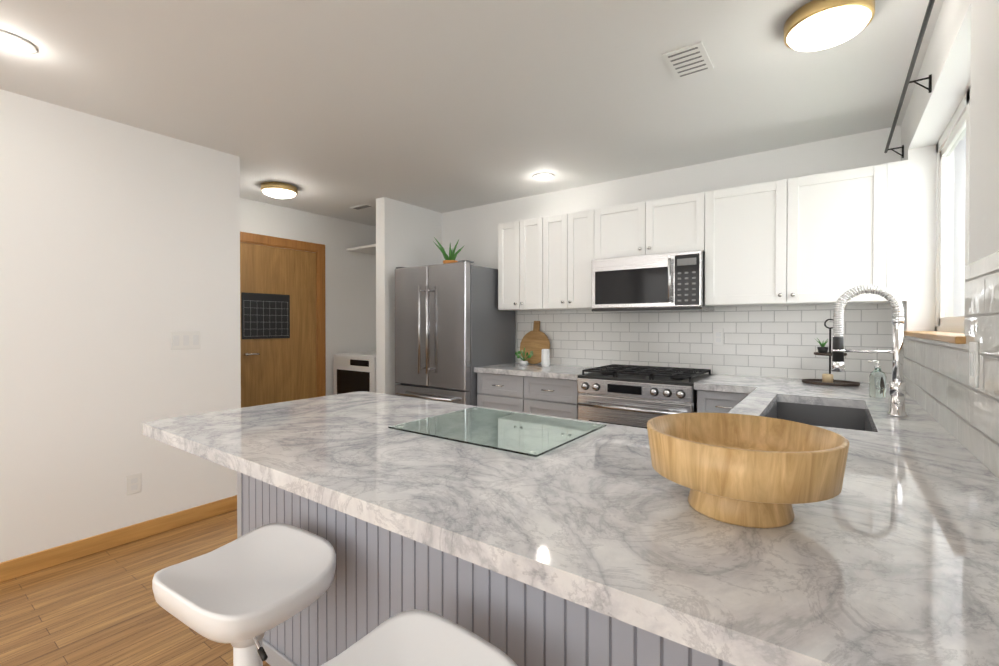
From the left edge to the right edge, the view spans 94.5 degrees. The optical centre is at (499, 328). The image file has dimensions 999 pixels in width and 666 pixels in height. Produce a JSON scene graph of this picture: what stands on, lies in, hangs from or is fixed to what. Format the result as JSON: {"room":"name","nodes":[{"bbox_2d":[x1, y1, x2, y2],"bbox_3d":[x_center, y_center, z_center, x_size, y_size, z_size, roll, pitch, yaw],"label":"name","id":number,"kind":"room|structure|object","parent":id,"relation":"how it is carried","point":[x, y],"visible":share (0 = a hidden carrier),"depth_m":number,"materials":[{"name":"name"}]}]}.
{"room":"kitchen","nodes":[
{"label":"kitchen","id":0,"kind":"room"},
{"bbox_2d":[0,509,269,665],"bbox_3d":[-1.456,1.313,1.496,5.090,0.100,7.100,0,1,36],"label":"floor","id":1,"kind":"structure","parent":0,"point":[103,608],"depth_m":2.05,"materials":[{"name":"brown wood"}]},
{"bbox_2d":[152,523,335,665],"bbox_3d":[-0.715,0.952,1.315,0.437,0.624,0.414,0,1,36],"label":"stool","id":2,"kind":"object","parent":1,"relation":"on","point":[243,594],"visible":1,"depth_m":1.28,"materials":[{"name":"white plastic"}]},
{"bbox_2d":[142,391,549,665],"bbox_3d":[-0.331,0.800,1.563,1.679,0.925,0.965,0,1,36],"label":"kitchen peninsula","id":3,"kind":"object","parent":1,"relation":"on","point":[411,521],"depth_m":1.27,"materials":[{"name":"grey stone"}]},
{"bbox_2d":[388,407,606,456],"bbox_3d":[-0.003,0.332,1.560,0.580,0.010,0.460,0,1,36],"label":"board","id":4,"kind":"object","parent":3,"relation":"on","point":[525,434],"visible":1,"depth_m":1.50,"materials":[{"name":"clear glass"}]},
{"bbox_2d":[333,351,375,394],"bbox_3d":[-1.304,0.749,5.048,0.680,0.965,0.715,0,1,36],"label":"washer","id":5,"kind":"object","parent":1,"relation":"on","point":[354,371],"visible":0.19,"depth_m":4.76,"materials":[{"name":"white metal"}]},
{"bbox_2d":[321,609,516,665],"bbox_3d":[-0.184,0.961,0.863,0.435,0.614,0.414,0,1,36],"label":"stool","id":6,"kind":"object","parent":1,"relation":"on","point":[416,637],"visible":1,"depth_m":1.00,"materials":[{"name":"white plastic"}]},
{"bbox_2d":[395,260,514,405],"bbox_3d":[-0.423,0.343,4.198,0.840,1.792,0.776,0,1,36],"label":"fridge","id":7,"kind":"object","parent":1,"relation":"on","point":[454,326],"visible":0.65,"depth_m":3.89,"materials":[{"name":"grey metal"}]},
{"bbox_2d":[434,237,464,263],"bbox_3d":[-0.491,-0.677,4.269,0.292,0.311,0.268,0,1,36],"label":"aloe plant","id":8,"kind":"object","parent":7,"relation":"on","point":[451,258],"visible":0.77,"depth_m":4.23,"materials":[{"name":"green plant"}]},
{"bbox_2d":[474,362,525,407],"bbox_3d":[0.349,0.781,3.761,0.928,0.925,0.640,0,1,36],"label":"base cabinet","id":9,"kind":"object","parent":1,"relation":"on","point":[500,383],"depth_m":3.66,"materials":[{"name":"grey wood"}]},
{"bbox_2d":[515,347,532,364],"bbox_3d":[0.208,0.239,4.015,0.167,0.152,0.170,0,1,36],"label":"greens","id":10,"kind":"object","parent":9,"relation":"on","point":[523,362],"visible":1,"depth_m":3.99,"materials":[{"name":"green plant"}]},
{"bbox_2d":[520,321,549,363],"bbox_3d":[0.316,0.123,4.101,0.300,0.382,0.086,0,1,36],"label":"cutting board","id":11,"kind":"object","parent":9,"relation":"on","point":[536,341],"visible":0.85,"depth_m":4.09,"materials":[{"name":"brown wood"}]},
{"bbox_2d":[541,349,549,366],"bbox_3d":[0.386,0.244,3.857,0.076,0.145,0.076,0,1,36],"label":"vase","id":12,"kind":"object","parent":9,"relation":"on","point":[545,357],"visible":1,"depth_m":3.83,"materials":[{"name":"white ceramic"}]},
{"bbox_2d":[577,364,712,428],"bbox_3d":[1.016,0.769,3.231,0.766,0.958,0.700,0,1,36],"label":"range","id":13,"kind":"object","parent":1,"relation":"on","point":[632,395],"visible":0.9,"depth_m":3.03,"materials":[{"name":"silver metal"}]},
{"bbox_2d":[526,284,998,665],"bbox_3d":[1.203,0.543,1.698,0.646,1.435,2.983,0,1,36],"label":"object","id":14,"kind":"object","parent":1,"relation":"on","point":[608,544],"depth_m":0.78,"materials":[{"name":"grey stone"}]},
{"bbox_2d":[647,413,848,527],"bbox_3d":[0.457,0.267,0.882,0.336,0.152,0.336,0,1,36],"label":"bowl","id":15,"kind":"object","parent":14,"relation":"on","point":[751,471],"visible":1,"depth_m":0.80,"materials":[{"name":"brown wood"}]},
{"bbox_2d":[802,319,859,385],"bbox_3d":[1.950,0.134,2.726,0.280,0.384,0.210,0,1,36],"label":"tiered tray","id":16,"kind":"object","parent":14,"relation":"on","point":[827,379],"visible":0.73,"depth_m":2.72,"materials":[{"name":"black metal"}]},
{"bbox_2d":[867,360,885,397],"bbox_3d":[1.826,0.242,2.237,0.072,0.178,0.063,0,1,36],"label":"soap bottle","id":17,"kind":"object","parent":14,"relation":"on","point":[877,382],"visible":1,"depth_m":2.22,"materials":[{"name":"clear glass"}]},
{"bbox_2d":[0,89,441,562],"bbox_3d":[-2.546,0.036,2.272,0.140,2.440,7.100,0,1,36],"label":"wall","id":18,"kind":"structure","parent":0,"point":[119,252],"depth_m":2.64,"materials":[{"name":"white paint"}]},
{"bbox_2d":[0,495,236,581],"bbox_3d":[-3.189,1.216,1.399,0.134,0.095,4.614,0,1,36],"label":"baseboard","id":19,"kind":"structure","parent":18,"relation":"attached to","point":[30,563],"depth_m":2.62,"materials":[{"name":"brown wood"}]},
{"bbox_2d":[126,473,140,494],"bbox_3d":[-2.157,0.917,2.727,0.008,0.115,0.072,0,1,36],"label":"electrical outlet","id":20,"kind":"object","parent":18,"relation":"attached to","point":[133,483],"visible":1,"depth_m":2.72,"materials":[{"name":"white plastic"}]},
{"bbox_2d":[171,331,199,349],"bbox_3d":[-1.996,0.075,2.942,0.008,0.115,0.165,0,1,36],"label":"light switch","id":21,"kind":"object","parent":18,"relation":"attached to","point":[180,340],"visible":1,"depth_m":2.94,"materials":[{"name":"white plastic"}]},
{"bbox_2d":[240,198,375,395],"bbox_3d":[-2.055,0.014,4.848,0.180,2.440,2.350,0,1,36],"label":"wall","id":22,"kind":"structure","parent":0,"point":[350,295],"depth_m":5.08,"materials":[{"name":"white paint"}]},
{"bbox_2d":[240,242,316,407],"bbox_3d":[-2.144,0.219,4.519,0.062,2.019,0.804,0,1,36],"label":"door","id":23,"kind":"structure","parent":22,"relation":"in","point":[278,321],"depth_m":4.51,"materials":[{"name":"brown wood"}]},
{"bbox_2d":[240,232,325,396],"bbox_3d":[-2.160,0.174,4.530,0.024,2.125,1.010,0,1,36],"label":"door frame","id":24,"kind":"structure","parent":22,"relation":"attached to","point":[278,242],"depth_m":4.86,"materials":[{"name":"brown wood"}]},
{"bbox_2d":[0,0,943,225],"bbox_3d":[-1.456,-1.227,1.474,5.090,0.100,7.100,0,1,36],"label":"ceiling","id":25,"kind":"structure","parent":0,"point":[338,109],"depth_m":2.24,"materials":[{"name":"white paint"}]},
{"bbox_2d":[0,30,37,54],"bbox_3d":[-2.022,-1.177,1.895,0.180,0.007,0.180,0,1,36],"label":"recessed light","id":26,"kind":"object","parent":25,"relation":"in","point":[11,42],"visible":1,"depth_m":1.92,"materials":[{"name":"white plastic"}]},
{"bbox_2d":[261,182,296,198],"bbox_3d":[-1.858,-1.154,3.899,0.280,0.088,0.280,0,1,36],"label":"light","id":27,"kind":"object","parent":25,"relation":"attached to","point":[280,190],"visible":1,"depth_m":3.81,"materials":[{"name":"gold metal"}]},
{"bbox_2d":[350,204,373,209],"bbox_3d":[-1.355,-1.199,4.559,0.250,0.009,0.100,0,1,36],"label":"ceiling vent","id":28,"kind":"object","parent":25,"relation":"in","point":[362,206],"visible":1,"depth_m":4.54,"materials":[{"name":"white metal"}]},
{"bbox_2d":[532,173,554,179],"bbox_3d":[0.346,-1.192,3.627,0.180,0.007,0.180,0,1,36],"label":"recessed light","id":29,"kind":"object","parent":25,"relation":"in","point":[543,176],"visible":1,"depth_m":3.63,"materials":[{"name":"white plastic"}]},
{"bbox_2d":[662,41,713,79],"bbox_3d":[0.834,-1.177,2.040,0.160,0.009,0.240,0,1,36],"label":"ceiling vent","id":30,"kind":"object","parent":25,"relation":"in","point":[689,60],"visible":1,"depth_m":2.02,"materials":[{"name":"white metal"}]},
{"bbox_2d":[784,0,874,51],"bbox_3d":[1.233,-1.135,1.740,0.280,0.088,0.280,0,1,36],"label":"light","id":31,"kind":"object","parent":25,"relation":"attached to","point":[814,25],"visible":1,"depth_m":1.68,"materials":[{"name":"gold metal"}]},
{"bbox_2d":[442,125,900,383],"bbox_3d":[0.986,0.023,3.780,3.820,2.440,0.158,0,1,36],"label":"wall","id":32,"kind":"structure","parent":0,"point":[773,341],"depth_m":3.32,"materials":[{"name":"white tile"}]},
{"bbox_2d":[498,216,549,310],"bbox_3d":[0.289,-0.529,3.975,0.498,0.740,0.350,0,1,36],"label":"upper cabinet","id":33,"kind":"object","parent":32,"relation":"attached to","point":[523,246],"depth_m":3.82,"materials":[{"name":"white wood"}]},
{"bbox_2d":[550,208,601,309],"bbox_3d":[0.629,-0.527,3.730,0.550,0.740,0.350,0,1,36],"label":"upper cabinet","id":34,"kind":"object","parent":32,"relation":"attached to","point":[576,237],"depth_m":3.56,"materials":[{"name":"white wood"}]},
{"bbox_2d":[602,192,705,258],"bbox_3d":[1.122,-0.703,3.372,0.773,0.382,0.350,0,1,36],"label":"upper cabinet","id":35,"kind":"object","parent":32,"relation":"attached to","point":[678,223],"depth_m":3.19,"materials":[{"name":"white wood"}]},
{"bbox_2d":[592,250,713,312],"bbox_3d":[1.089,-0.315,3.326,0.760,0.380,0.450,0,1,36],"label":"microwave","id":36,"kind":"object","parent":35,"relation":"attached to","point":[670,282],"visible":0.98,"depth_m":3.15,"materials":[{"name":"silver metal"}]},
{"bbox_2d":[713,329,723,344],"bbox_3d":[1.549,0.060,3.271,0.070,0.115,0.008,0,1,36],"label":"electrical outlet","id":37,"kind":"object","parent":32,"relation":"attached to","point":[718,336],"visible":1,"depth_m":3.27,"materials":[{"name":"white plastic"}]},
{"bbox_2d":[705,160,907,306],"bbox_3d":[1.819,-0.519,2.870,1.048,0.740,0.350,0,1,36],"label":"upper cabinet","id":38,"kind":"object","parent":32,"relation":"attached to","point":[829,238],"depth_m":2.68,"materials":[{"name":"white wood"}]},
{"bbox_2d":[901,0,998,478],"bbox_3d":[0.530,0.056,0.049,0.188,2.440,7.100,0,1,36],"label":"wall","id":39,"kind":"structure","parent":0,"point":[961,57],"depth_m":1.44,"materials":[{"name":"white paint"}]},
{"bbox_2d":[884,0,934,157],"bbox_3d":[1.459,-0.983,1.541,0.083,0.070,2.720,0,1,36],"label":"curtain rod","id":40,"kind":"object","parent":39,"relation":"attached to","point":[921,35],"visible":1,"depth_m":1.86,"materials":[{"name":"black metal"}]},
{"bbox_2d":[903,331,965,343],"bbox_3d":[1.782,0.029,1.859,0.140,0.022,1.400,0,1,36],"label":"window sill","id":41,"kind":"structure","parent":39,"relation":"attached to","point":[954,337],"depth_m":1.61,"materials":[{"name":"brown wood"}]},
{"bbox_2d":[935,87,969,332],"bbox_3d":[1.864,-0.450,1.808,0.050,0.980,1.380,0,1,36],"label":"window","id":42,"kind":"structure","parent":39,"relation":"in","point":[952,195],"depth_m":2.12,"materials":[{"name":"white"}]},
{"bbox_2d":[969,342,978,387],"bbox_3d":[1.265,0.095,1.234,0.008,0.118,0.075,0,1,36],"label":"light switch","id":43,"kind":"object","parent":39,"relation":"attached to","point":[974,364],"visible":1,"depth_m":1.22,"materials":[{"name":"white plastic"}]},
{"bbox_3d":[-0.960,0.009,5.382,0.970,2.440,0.200,0,1,36],"label":"wall","id":44,"kind":"structure","parent":0,"visible":0},
{"bbox_2d":[347,244,375,254],"bbox_3d":[-1.168,-0.881,5.086,0.969,0.025,0.509,0,1,36],"label":"shelf","id":45,"kind":"object","parent":44,"relation":"attached to","point":[369,249],"visible":0.29,"depth_m":5.09,"materials":[{"name":"white wood"}]}
]}

